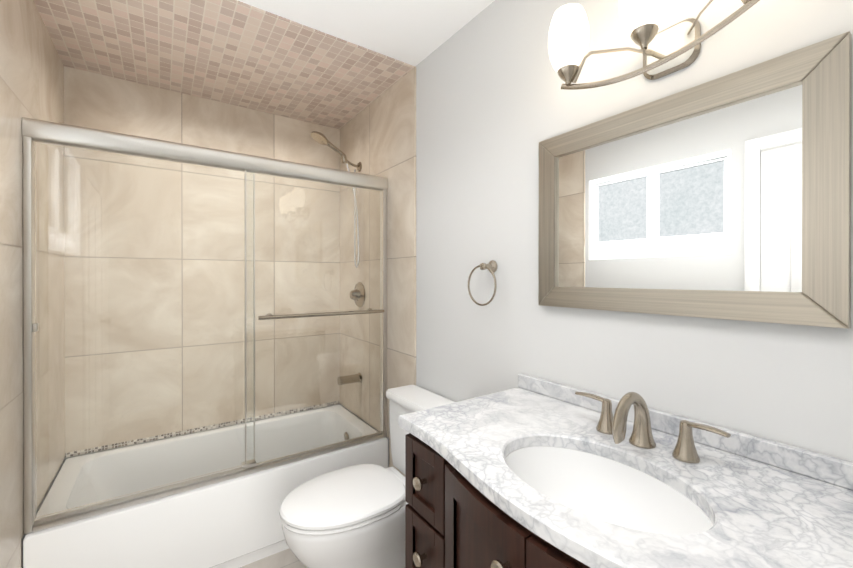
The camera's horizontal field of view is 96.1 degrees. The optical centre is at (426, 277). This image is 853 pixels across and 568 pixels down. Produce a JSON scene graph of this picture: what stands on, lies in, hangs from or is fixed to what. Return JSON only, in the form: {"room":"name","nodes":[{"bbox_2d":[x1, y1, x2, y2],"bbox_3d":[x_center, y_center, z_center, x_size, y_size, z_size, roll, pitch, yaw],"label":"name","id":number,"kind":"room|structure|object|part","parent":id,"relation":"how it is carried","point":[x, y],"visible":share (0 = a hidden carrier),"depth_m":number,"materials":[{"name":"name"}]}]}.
{"room":"bathroom","nodes":[
{"label":"bathroom","id":0,"kind":"room"},
{"bbox_2d":[21,462,62,567],"bbox_3d":[-0.943,0.127,0.527,0.100,2.470,3.510,0,0,-35],"label":"wall","id":1,"kind":"structure","parent":0,"point":[36,512],"depth_m":1.60,"materials":[{"name":"beige tile"}]},
{"bbox_2d":[0,0,64,567],"bbox_3d":[-1.597,0.128,1.575,0.010,2.462,1.042,0,0,-35],"label":"wall tile","id":2,"kind":"structure","parent":1,"relation":"attached to","point":[31,75],"depth_m":1.40,"materials":[{"name":"beige tile"}]},
{"bbox_2d":[63,401,340,463],"bbox_3d":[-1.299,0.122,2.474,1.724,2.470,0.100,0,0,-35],"label":"tile trim","id":3,"kind":"structure","parent":0,"point":[189,433],"depth_m":2.30,"materials":[{"name":"grey tile"}]},
{"bbox_2d":[64,66,339,452],"bbox_3d":[-1.268,-0.084,2.429,1.508,2.041,0.008,0,0,-35],"label":"wall tile","id":4,"kind":"structure","parent":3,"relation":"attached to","point":[102,102],"depth_m":2.31,"materials":[{"name":"beige tile"}]},
{"bbox_2d":[240,548,307,567],"bbox_3d":[-0.274,1.411,0.992,1.524,0.100,3.510,0,0,-35],"label":"floor","id":5,"kind":"structure","parent":0,"point":[286,558],"depth_m":1.83,"materials":[{"name":"tile"}]},
{"bbox_2d":[23,405,387,567],"bbox_3d":[-1.052,1.148,2.119,1.504,0.420,0.750,0,0,-35],"label":"tub","id":6,"kind":"object","parent":5,"relation":"on","point":[234,523],"visible":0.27,"depth_m":1.82,"materials":[{"name":"white ceramic"}]},
{"bbox_2d":[22,117,387,533],"bbox_3d":[-0.850,0.173,1.823,1.505,1.529,0.116,0,0,-35],"label":"shower door","id":7,"kind":"structure","parent":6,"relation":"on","point":[52,133],"depth_m":1.68,"materials":[{"name":"clear glass"}]},
{"bbox_2d":[280,385,454,567],"bbox_3d":[-0.241,0.958,1.627,0.727,0.802,0.444,0,0,-35],"label":"toilet","id":8,"kind":"object","parent":5,"relation":"on","point":[350,517],"visible":0.67,"depth_m":1.49,"materials":[{"name":"white ceramic"}]},
{"bbox_2d":[398,373,852,567],"bbox_3d":[0.395,0.857,0.814,0.613,1.008,1.044,0,0,-35],"label":"bathroom vanity","id":9,"kind":"object","parent":5,"relation":"on","point":[532,472],"visible":0.98,"depth_m":0.81,"materials":[{"name":"white stone"}]},
{"bbox_2d":[575,391,730,463],"bbox_3d":[0.481,0.333,0.899,0.157,0.134,0.351,0,0,-35],"label":"faucet","id":10,"kind":"object","parent":9,"relation":"on","point":[684,450],"visible":1,"depth_m":0.88,"materials":[{"name":"silver metal"}]},
{"bbox_2d":[237,0,494,65],"bbox_3d":[-0.274,-1.159,0.985,1.724,0.100,3.710,0,0,-35],"label":"ceiling","id":11,"kind":"structure","parent":0,"point":[414,32],"depth_m":1.65,"materials":[{"name":"white paint"}]},
{"bbox_2d":[34,0,414,128],"bbox_3d":[-0.978,-1.108,2.006,1.524,0.008,1.030,0,0,-35],"label":"ceiling","id":12,"kind":"structure","parent":11,"relation":"attached to","point":[238,53],"depth_m":1.90,"materials":[{"name":"beige tile"}]},
{"bbox_2d":[341,0,852,467],"bbox_3d":[0.394,0.124,1.449,0.100,2.470,3.510,0,0,-35],"label":"wall","id":13,"kind":"structure","parent":0,"point":[496,104],"depth_m":1.30,"materials":[{"name":"white paint"}]},
{"bbox_2d":[340,67,415,475],"bbox_3d":[-0.352,0.126,2.433,0.010,2.462,1.042,0,0,-35],"label":"wall tile","id":14,"kind":"structure","parent":13,"relation":"attached to","point":[378,136],"depth_m":2.32,"materials":[{"name":"beige tile"}]},
{"bbox_2d":[310,131,364,384],"bbox_3d":[-0.581,-0.105,2.470,0.328,1.613,0.171,0,0,-35],"label":"shower fixture","id":15,"kind":"object","parent":14,"relation":"attached to","point":[319,138],"visible":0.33,"depth_m":2.51,"materials":[{"name":"silver metal"}]},
{"bbox_2d":[468,260,497,305],"bbox_3d":[0.236,0.020,1.536,0.060,0.183,0.164,0,0,-35],"label":"towel ring","id":16,"kind":"object","parent":13,"relation":"attached to","point":[491,266],"visible":1,"depth_m":1.52,"materials":[{"name":"silver metal"}]},
{"bbox_2d":[548,0,759,89],"bbox_3d":[0.559,-0.627,0.948,0.194,0.260,0.532,0,0,-35],"label":"sconce","id":17,"kind":"object","parent":13,"relation":"attached to","point":[672,49],"depth_m":0.98,"materials":[{"name":"silver metal"}]},
{"bbox_3d":[0.525,-0.675,0.924,0.112,0.164,0.532,0,0,-35],"label":"vanity light sconce shade","id":18,"kind":"part","parent":17,"relation":"part of","materials":[{"name":"white glass"}]},
{"bbox_2d":[539,31,851,328],"bbox_3d":[0.604,-0.187,1.035,0.022,0.565,0.730,0,0,-35],"label":"mirror","id":19,"kind":"object","parent":13,"relation":"attached to","point":[728,197],"visible":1,"depth_m":0.91,"materials":[{"name":"clear glass"}]}
]}

